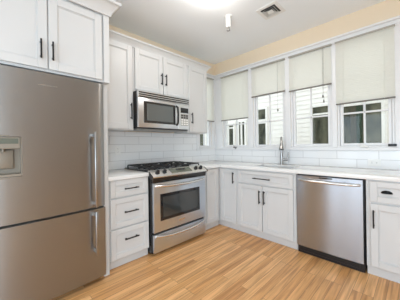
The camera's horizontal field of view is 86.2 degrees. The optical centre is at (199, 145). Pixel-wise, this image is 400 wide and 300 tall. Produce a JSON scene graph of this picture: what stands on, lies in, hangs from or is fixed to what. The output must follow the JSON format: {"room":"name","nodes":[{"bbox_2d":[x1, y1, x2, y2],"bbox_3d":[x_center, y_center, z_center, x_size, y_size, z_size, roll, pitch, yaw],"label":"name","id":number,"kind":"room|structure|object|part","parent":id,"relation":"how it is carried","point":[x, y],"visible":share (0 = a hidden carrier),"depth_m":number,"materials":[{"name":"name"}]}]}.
{"room":"kitchen","nodes":[
{"label":"kitchen","id":0,"kind":"room"},
{"bbox_2d":[109,25,213,169],"bbox_3d":[-1.704,-0.141,2.196,5.720,2.742,0.120,-1,0,-44],"label":"wall","id":1,"kind":"structure","parent":0,"point":[211,70],"depth_m":3.21,"materials":[{"name":"beige paint"}]},
{"bbox_2d":[107,39,133,131],"bbox_3d":[-1.044,-0.678,2.492,0.430,1.003,0.378,-1,0,-44],"label":"upper cabinet","id":2,"kind":"object","parent":1,"relation":"attached to","point":[120,87],"visible":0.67,"depth_m":2.43,"materials":[{"name":"grey paint"}]},
{"bbox_2d":[132,47,186,98],"bbox_3d":[-0.591,-0.920,2.941,0.848,0.534,0.378,-1,0,-44],"label":"upper cabinet","id":3,"kind":"object","parent":1,"relation":"attached to","point":[154,73],"visible":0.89,"depth_m":2.78,"materials":[{"name":"grey paint"}]},
{"bbox_3d":[-0.638,-0.921,2.694,0.398,0.500,0.020,-1,0,-44],"label":"door","id":4,"kind":"part","parent":3,"relation":"part of","materials":[{"name":"grey paint"}]},
{"bbox_2d":[109,29,210,71],"bbox_3d":[-0.578,-1.216,2.956,1.756,0.084,0.380,-1,0,-44],"label":"trim","id":5,"kind":"structure","parent":3,"relation":"attached to","point":[113,35],"depth_m":2.72,"materials":[{"name":"grey paint"}]},
{"bbox_2d":[132,90,188,132],"bbox_3d":[-0.566,-0.421,2.883,0.788,0.452,0.481,-1,0,-44],"label":"microwave","id":6,"kind":"object","parent":3,"relation":"attached to","point":[152,112],"visible":0.98,"depth_m":2.69,"materials":[{"name":"silver metal"}]},
{"bbox_3d":[-0.518,-0.391,2.690,0.586,0.346,0.034,-1,0,-44],"label":"door","id":7,"kind":"part","parent":6,"relation":"part of","materials":[{"name":"silver metal"}]},
{"bbox_3d":[-0.495,-0.401,2.688,0.469,0.258,0.004,-1,0,-44],"label":"door frame","id":8,"kind":"part","parent":6,"relation":"part of","materials":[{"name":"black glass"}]},
{"bbox_3d":[-0.299,-0.399,2.852,0.028,0.273,0.061,-1,0,-44],"label":"handle","id":9,"kind":"part","parent":6,"relation":"part of","materials":[{"name":"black metal"}]},
{"bbox_3d":[-0.236,-0.395,2.967,0.200,0.346,0.033,-1,0,-44],"label":"control panel","id":10,"kind":"part","parent":6,"relation":"part of","materials":[{"name":"silver metal"}]},
{"bbox_3d":[-0.345,-0.925,2.982,0.408,0.500,0.020,-1,0,-44],"label":"door","id":11,"kind":"part","parent":3,"relation":"part of","materials":[{"name":"grey paint"}]},
{"bbox_2d":[108,131,215,169],"bbox_3d":[-0.520,0.055,3.268,2.293,0.485,0.008,-1,0,-44],"label":"tiled wall","id":12,"kind":"structure","parent":1,"relation":"attached to","point":[136,147],"depth_m":3.10,"materials":[{"name":"white tile"}]},
{"bbox_2d":[174,65,206,133],"bbox_3d":[-0.135,-0.692,3.386,0.417,1.003,0.378,-1,0,-44],"label":"upper cabinet","id":13,"kind":"object","parent":1,"relation":"attached to","point":[196,78],"visible":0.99,"depth_m":3.28,"materials":[{"name":"grey paint"}]},
{"bbox_3d":[-0.031,-0.692,3.287,0.383,0.976,0.020,-1,0,-44],"label":"door","id":14,"kind":"part","parent":13,"relation":"part of","materials":[{"name":"grey paint"}]},
{"bbox_2d":[196,73,214,149],"bbox_3d":[0.113,-0.614,3.873,0.492,1.399,0.045,-1,0,-44],"label":"trim","id":15,"kind":"structure","parent":1,"relation":"attached to","point":[208,74],"depth_m":4.00,"materials":[{"name":"white paint"}]},
{"bbox_2d":[199,121,211,148],"bbox_3d":[0.053,-0.586,3.926,0.340,1.280,0.115,-1,0,-44],"label":"window","id":16,"kind":"structure","parent":1,"relation":"in","point":[209,126],"depth_m":3.99,"materials":[{"name":"white paint"}]},
{"bbox_2d":[207,77,213,121],"bbox_3d":[0.120,-0.837,3.861,0.390,0.800,0.028,-1,0,-44],"label":"window blind","id":17,"kind":"object","parent":1,"relation":"attached to","point":[210,98],"visible":0.35,"depth_m":3.93,"materials":[{"name":"beige fabric"}]},
{"bbox_2d":[51,224,399,299],"bbox_3d":[0.033,1.254,0.364,5.840,0.100,5.140,-1,0,-44],"label":"floor","id":18,"kind":"structure","parent":0,"point":[222,262],"depth_m":1.95,"materials":[{"name":"brown wood"}]},
{"bbox_2d":[0,65,105,299],"bbox_3d":[-1.399,0.341,1.811,0.935,1.768,0.748,-1,0,-44],"label":"refrigerator","id":19,"kind":"object","parent":18,"relation":"on","point":[53,229],"visible":1,"depth_m":1.62,"materials":[{"name":"grey metal"}]},
{"bbox_3d":[-1.209,-0.002,1.613,0.935,1.088,0.084,-1,0,-44],"label":"door","id":20,"kind":"part","parent":19,"relation":"part of","materials":[{"name":"silver metal"}]},
{"bbox_3d":[-1.197,0.864,1.613,0.935,0.607,0.084,-1,0,-44],"label":"freezer drawer","id":21,"kind":"part","parent":19,"relation":"part of","materials":[{"name":"silver metal"}]},
{"bbox_3d":[-0.899,0.205,1.833,0.022,0.645,0.076,-1,0,-44],"label":"handle","id":22,"kind":"part","parent":19,"relation":"part of","materials":[{"name":"silver metal"}]},
{"bbox_3d":[-0.891,0.748,1.833,0.022,0.370,0.076,-1,0,-44],"label":"handle","id":23,"kind":"part","parent":19,"relation":"part of","materials":[{"name":"silver metal"}]},
{"bbox_2d":[0,0,120,276],"bbox_3d":[-1.392,-0.035,1.853,1.141,2.521,0.800,-1,0,-44],"label":"tall cabinet","id":24,"kind":"object","parent":18,"relation":"on","point":[67,38],"visible":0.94,"depth_m":1.73,"materials":[{"name":"grey paint"}]},
{"bbox_3d":[-1.324,-0.873,1.501,0.412,0.577,0.020,-1,0,-44],"label":"door","id":25,"kind":"part","parent":24,"relation":"part of","materials":[{"name":"grey paint"}]},
{"bbox_3d":[-1.186,-0.723,1.595,0.011,0.145,0.036,-1,0,-44],"label":"handle","id":26,"kind":"part","parent":24,"relation":"part of","materials":[{"name":"black metal"}]},
{"bbox_3d":[-1.133,-0.724,1.647,0.011,0.145,0.036,-1,0,-44],"label":"handle","id":27,"kind":"part","parent":24,"relation":"part of","materials":[{"name":"black metal"}]},
{"bbox_3d":[-1.030,-0.877,1.790,0.398,0.577,0.020,-1,0,-44],"label":"door","id":28,"kind":"part","parent":24,"relation":"part of","materials":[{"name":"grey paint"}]},
{"bbox_3d":[-1.246,-1.238,1.686,1.141,0.121,0.333,-1,0,-44],"label":"crown moulding","id":29,"kind":"part","parent":24,"relation":"part of","materials":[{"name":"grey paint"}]},
{"bbox_3d":[-1.091,0.011,2.206,0.050,2.420,0.717,-1,0,-44],"label":"panel","id":30,"kind":"part","parent":24,"relation":"part of","materials":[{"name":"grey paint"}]},
{"bbox_2d":[108,176,148,269],"bbox_3d":[-0.920,0.781,2.401,0.450,0.874,0.663,-1,0,-44],"label":"base cabinet","id":31,"kind":"object","parent":18,"relation":"on","point":[128,198],"visible":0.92,"depth_m":2.18,"materials":[{"name":"grey paint"}]},
{"bbox_2d":[108,169,148,180],"bbox_3d":[-0.933,0.323,2.408,0.449,0.039,0.634,-1,0,-44],"label":"countertop","id":32,"kind":"structure","parent":31,"relation":"on","point":[118,174],"depth_m":2.27,"materials":[{"name":"white stone"}]},
{"bbox_3d":[-0.720,0.427,2.202,0.411,0.167,0.020,-1,0,-44],"label":"drawer","id":33,"kind":"part","parent":31,"relation":"part of","materials":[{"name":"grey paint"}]},
{"bbox_3d":[-0.713,0.972,2.202,0.411,0.290,0.020,-1,0,-44],"label":"drawer","id":34,"kind":"part","parent":31,"relation":"part of","materials":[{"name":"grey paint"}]},
{"bbox_3d":[-0.717,0.669,2.202,0.411,0.287,0.020,-1,0,-44],"label":"drawer","id":35,"kind":"part","parent":31,"relation":"part of","materials":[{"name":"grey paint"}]},
{"bbox_2d":[125,161,207,253],"bbox_3d":[-0.424,0.725,2.813,0.860,0.972,0.737,-1,0,-44],"label":"range","id":36,"kind":"object","parent":18,"relation":"on","point":[176,190],"visible":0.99,"depth_m":2.54,"materials":[{"name":"silver metal"}]},
{"bbox_2d":[125,164,195,172],"bbox_3d":[-0.484,0.297,2.867,0.832,0.029,0.585,-1,0,-44],"label":"cooktop","id":37,"kind":"object","parent":36,"relation":"in","point":[148,170],"depth_m":2.66,"materials":[{"name":"black metal"}]},
{"bbox_3d":[-0.237,0.311,2.616,0.836,0.078,0.125,-1,0,-44],"label":"control panel","id":38,"kind":"part","parent":36,"relation":"part of","materials":[{"name":"silver metal"}]},
{"bbox_3d":[-0.229,0.685,2.613,0.804,0.547,0.043,-1,0,-44],"label":"oven door","id":39,"kind":"part","parent":36,"relation":"part of","materials":[{"name":"silver metal"}]},
{"bbox_3d":[-0.224,1.079,2.614,0.804,0.198,0.041,-1,0,-44],"label":"drawer","id":40,"kind":"part","parent":36,"relation":"part of","materials":[{"name":"silver metal"}]},
{"bbox_3d":[-0.199,0.449,2.579,0.769,0.038,0.083,-1,0,-44],"label":"handle","id":41,"kind":"part","parent":36,"relation":"part of","materials":[{"name":"silver metal"}]},
{"bbox_3d":[-0.195,1.009,2.584,0.768,0.050,0.075,-1,0,-44],"label":"handle","id":42,"kind":"part","parent":36,"relation":"part of","materials":[{"name":"silver metal"}]},
{"bbox_2d":[204,167,219,229],"bbox_3d":[-0.041,0.768,3.289,0.369,0.874,0.627,-1,0,-44],"label":"base cabinet","id":43,"kind":"object","parent":18,"relation":"on","point":[212,191],"visible":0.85,"depth_m":3.08,"materials":[{"name":"grey paint"}]},
{"bbox_2d":[219,167,239,230],"bbox_3d":[0.398,0.762,3.503,0.663,0.874,0.926,-1,0,-44],"label":"base cabinet","id":44,"kind":"object","parent":18,"relation":"on","point":[228,177],"visible":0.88,"depth_m":3.08,"materials":[{"name":"grey paint"}]},
{"bbox_2d":[184,160,399,181],"bbox_3d":[0.992,0.295,2.660,0.976,0.039,2.972,-1,0,-44],"label":"countertop","id":45,"kind":"structure","parent":44,"relation":"on","point":[358,173],"depth_m":2.41,"materials":[{"name":"white stone"}]},
{"bbox_2d":[279,136,288,164],"bbox_3d":[1.135,0.074,2.965,0.123,0.398,0.249,-1,0,40],"label":"faucet","id":46,"kind":"object","parent":45,"relation":"on","point":[281,147],"visible":1,"depth_m":3.01,"materials":[{"name":"silver metal"}]},
{"bbox_2d":[237,169,297,249],"bbox_3d":[1.004,0.753,2.886,0.663,0.874,0.801,-1,0,-44],"label":"base cabinet","id":47,"kind":"object","parent":18,"relation":"on","point":[267,200],"visible":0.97,"depth_m":2.63,"materials":[{"name":"grey paint"}]},
{"bbox_3d":[0.660,0.805,2.829,0.020,0.580,0.363,-1,0,-44],"label":"door","id":48,"kind":"part","parent":47,"relation":"part of","materials":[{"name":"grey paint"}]},
{"bbox_3d":[0.791,0.418,2.690,0.020,0.166,0.753,-1,0,-44],"label":"drawer","id":49,"kind":"part","parent":47,"relation":"part of","materials":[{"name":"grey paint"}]},
{"bbox_3d":[0.927,0.801,2.557,0.020,0.580,0.382,-1,0,-44],"label":"door","id":50,"kind":"part","parent":47,"relation":"part of","materials":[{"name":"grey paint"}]},
{"bbox_2d":[296,174,366,272],"bbox_3d":[1.488,0.747,2.365,0.669,0.872,0.608,-1,0,-44],"label":"dishwasher","id":51,"kind":"object","parent":18,"relation":"on","point":[331,211],"visible":0.97,"depth_m":2.12,"materials":[{"name":"silver metal"}]},
{"bbox_3d":[1.267,0.373,2.154,0.066,0.030,0.561,-1,0,-44],"label":"handle","id":52,"kind":"part","parent":51,"relation":"part of","materials":[{"name":"silver metal"}]},
{"bbox_2d":[366,179,399,282],"bbox_3d":[1.932,0.740,1.941,0.663,0.874,0.597,-1,0,-44],"label":"base cabinet","id":53,"kind":"object","parent":18,"relation":"on","point":[382,197],"visible":0.99,"depth_m":1.87,"materials":[{"name":"grey paint"}]},
{"bbox_3d":[1.538,0.652,1.894,0.036,0.160,0.011,-1,0,-44],"label":"handle","id":54,"kind":"part","parent":53,"relation":"part of","materials":[{"name":"black metal"}]},
{"bbox_3d":[1.724,0.409,1.740,0.020,0.182,0.535,-1,0,-44],"label":"drawer","id":55,"kind":"part","parent":53,"relation":"part of","materials":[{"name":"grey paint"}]},
{"bbox_3d":[1.730,0.799,1.740,0.020,0.562,0.535,-1,0,-44],"label":"door","id":56,"kind":"part","parent":53,"relation":"part of","materials":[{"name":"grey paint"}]},
{"bbox_3d":[1.605,0.404,1.838,0.030,0.026,0.080,-1,0,-44],"label":"handle","id":57,"kind":"part","parent":53,"relation":"part of","materials":[{"name":"black metal"}]},
{"bbox_2d":[109,0,384,63],"bbox_3d":[-0.009,-1.597,0.364,5.840,0.120,5.140,-1,0,-44],"label":"ceiling","id":58,"kind":"structure","parent":0,"point":[195,28],"depth_m":2.65,"materials":[{"name":"white paint"}]},
{"bbox_2d":[201,0,223,3],"bbox_3d":[0.128,-1.471,2.060,0.380,0.136,0.380,-1,0,-44],"label":"ceiling lamp","id":59,"kind":"object","parent":58,"relation":"attached to","point":[204,1],"visible":1,"depth_m":2.13,"materials":[{"name":"white metal"}]},
{"bbox_2d":[224,14,231,30],"bbox_3d":[0.338,-1.456,2.553,0.092,0.172,0.092,-1,0,-44],"label":"sprinkler","id":60,"kind":"object","parent":58,"relation":"hanging from","point":[227,17],"visible":1,"depth_m":2.53,"materials":[{"name":"white plastic"}]},
{"bbox_2d":[255,1,285,19],"bbox_3d":[0.812,-1.539,2.457,0.250,0.020,0.250,-1,0,-44],"label":"ceiling vent","id":61,"kind":"object","parent":58,"relation":"in","point":[274,8],"visible":1,"depth_m":2.45,"materials":[{"name":"white plastic"}]},
{"bbox_2d":[214,0,399,169],"bbox_3d":[2.052,-0.196,2.369,0.120,2.742,4.900,-1,0,-44],"label":"wall","id":62,"kind":"structure","parent":0,"point":[387,9],"depth_m":2.78,"materials":[{"name":"beige paint"}]},
{"bbox_2d":[223,71,248,148],"bbox_3d":[0.631,-0.588,3.751,0.192,1.294,0.565,-1,0,-44],"label":"window","id":63,"kind":"structure","parent":62,"relation":"in","point":[225,123],"depth_m":3.76,"materials":[{"name":"white paint"}]},
{"bbox_2d":[220,69,247,120],"bbox_3d":[0.585,-0.844,3.709,0.031,0.800,0.575,-1,0,-44],"label":"window blind","id":64,"kind":"object","parent":63,"relation":"attached to","point":[234,89],"visible":1,"depth_m":3.69,"materials":[{"name":"beige fabric"}]},
{"bbox_2d":[253,60,285,146],"bbox_3d":[1.098,-0.601,3.330,0.115,1.280,0.530,-1,0,-44],"label":"window","id":65,"kind":"structure","parent":62,"relation":"in","point":[255,99],"depth_m":3.31,"materials":[{"name":"white paint"}]},
{"bbox_2d":[251,58,284,110],"bbox_3d":[1.020,-0.874,3.257,0.043,0.752,0.556,-1,0,-44],"label":"window blind","id":66,"kind":"object","parent":65,"relation":"attached to","point":[269,79],"visible":1,"depth_m":3.24,"materials":[{"name":"beige fabric"}]},
{"bbox_3d":[1.027,-0.781,3.263,0.024,0.016,0.548,-1,0,-44],"label":"rail","id":67,"kind":"part","parent":66,"relation":"part of","materials":[{"name":"grey"}]},
{"bbox_3d":[1.085,-0.601,3.317,0.040,1.232,0.482,-1,0,-44],"label":"sash","id":68,"kind":"part","parent":65,"relation":"part of","materials":[{"name":"white paint"}]},
{"bbox_2d":[214,25,399,146],"bbox_3d":[1.211,-0.603,3.119,0.018,1.280,2.660,-1,0,-44],"label":"trim","id":69,"kind":"structure","parent":62,"relation":"attached to","point":[218,113],"depth_m":3.04,"materials":[{"name":"white paint"}]},
{"bbox_2d":[214,15,399,80],"bbox_3d":[1.199,-1.286,3.102,0.045,0.087,2.680,-1,0,-44],"label":"trim","id":70,"kind":"structure","parent":62,"relation":"attached to","point":[395,20],"depth_m":2.74,"materials":[{"name":"white paint"}]},
{"bbox_2d":[215,146,399,150],"bbox_3d":[1.220,0.045,3.111,0.030,0.047,2.670,-1,0,-44],"label":"trim","id":71,"kind":"structure","parent":62,"relation":"attached to","point":[371,148],"depth_m":2.72,"materials":[{"name":"white paint"}]},
{"bbox_2d":[216,150,399,169],"bbox_3d":[1.488,0.166,2.856,0.008,0.205,3.392,-1,0,-44],"label":"tiled wall","id":72,"kind":"structure","parent":62,"relation":"attached to","point":[390,160],"depth_m":2.78,"materials":[{"name":"white tile"}]},
{"bbox_2d":[368,159,380,165],"bbox_3d":[1.943,0.192,2.382,0.007,0.072,0.116,-1,0,-44],"label":"wall outlet","id":73,"kind":"object","parent":72,"relation":"attached to","point":[371,162],"visible":1,"depth_m":2.38,"materials":[{"name":"white plastic"}]},
{"bbox_2d":[290,46,331,146],"bbox_3d":[1.516,-0.607,2.904,0.115,1.280,0.515,-1,0,-44],"label":"window","id":74,"kind":"structure","parent":62,"relation":"in","point":[293,94],"depth_m":2.88,"materials":[{"name":"white paint"}]},
{"bbox_2d":[288,44,331,102],"bbox_3d":[1.439,-0.898,2.831,0.043,0.717,0.536,-1,0,-44],"label":"window blind","id":75,"kind":"object","parent":74,"relation":"attached to","point":[313,69],"visible":1,"depth_m":2.82,"materials":[{"name":"beige fabric"}]},
{"bbox_3d":[1.446,-0.764,2.836,0.024,0.016,0.528,-1,0,-44],"label":"rail","id":76,"kind":"part","parent":75,"relation":"part of","materials":[{"name":"grey"}]},
{"bbox_3d":[1.504,-0.607,2.891,0.040,1.232,0.467,-1,0,-44],"label":"sash","id":77,"kind":"part","parent":74,"relation":"part of","materials":[{"name":"white paint"}]},
{"bbox_2d":[335,24,395,104],"bbox_3d":[1.848,-0.878,2.424,0.031,0.768,0.546,-1,0,-44],"label":"window blind","id":78,"kind":"object","parent":62,"relation":"attached to","point":[365,62],"visible":1,"depth_m":2.40,"materials":[{"name":"beige fabric"}]},
{"bbox_3d":[1.855,-0.502,2.425,0.024,0.016,0.538,-1,0,-44],"label":"rail","id":79,"kind":"part","parent":78,"relation":"part of","materials":[{"name":"grey"}]},
{"bbox_2d":[337,98,394,148],"bbox_3d":[1.892,-0.606,2.466,0.192,1.294,0.525,-1,0,-44],"label":"window","id":80,"kind":"structure","parent":62,"relation":"in","point":[391,102],"depth_m":2.47,"materials":[{"name":"white paint"}]},
{"label":"outside","id":81,"kind":"structure","parent":0,"visible":0},
{"bbox_3d":[0.306,1.651,2.660,26.000,0.100,26.000,-1,0,-44],"label":"ground","id":82,"kind":"structure","parent":81,"visible":0},
{"bbox_2d":[200,85,388,146],"bbox_3d":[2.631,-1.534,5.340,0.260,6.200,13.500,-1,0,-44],"label":"house","id":83,"kind":"structure","parent":82,"relation":"on","point":[377,128],"depth_m":5.11,"materials":[{"name":"white wood"}]},
{"bbox_3d":[0.080,-0.166,7.819,0.006,0.500,0.320,-1,0,-44],"label":"pane","id":84,"kind":"part","parent":83,"relation":"part of","materials":[{"name":"clear glass"}]},
{"bbox_3d":[1.015,-0.215,6.867,0.006,0.910,0.170,-1,0,-44],"label":"pane","id":85,"kind":"part","parent":83,"relation":"part of","materials":[{"name":"clear glass"}]},
{"bbox_3d":[1.298,-0.239,6.578,0.006,0.950,0.200,-1,0,-44],"label":"pane","id":86,"kind":"part","parent":83,"relation":"part of","materials":[{"name":"clear glass"}]},
{"bbox_3d":[1.741,-0.881,6.117,0.006,0.280,0.310,-1,0,-44],"label":"pane","id":87,"kind":"part","parent":83,"relation":"part of","materials":[{"name":"clear glass"}]},
{"bbox_3d":[1.751,-0.196,6.117,0.006,0.850,0.310,-1,0,-44],"label":"pane","id":88,"kind":"part","parent":83,"relation":"part of","materials":[{"name":"clear glass"}]},
{"bbox_3d":[2.876,-0.297,4.971,0.006,1.220,0.455,-1,0,-44],"label":"pane","id":89,"kind":"part","parent":83,"relation":"part of","materials":[{"name":"clear glass"}]},
{"bbox_3d":[3.374,-0.270,4.465,0.006,1.150,0.645,-1,0,-44],"label":"pane","id":90,"kind":"part","parent":83,"relation":"part of","materials":[{"name":"clear glass"}]}
]}

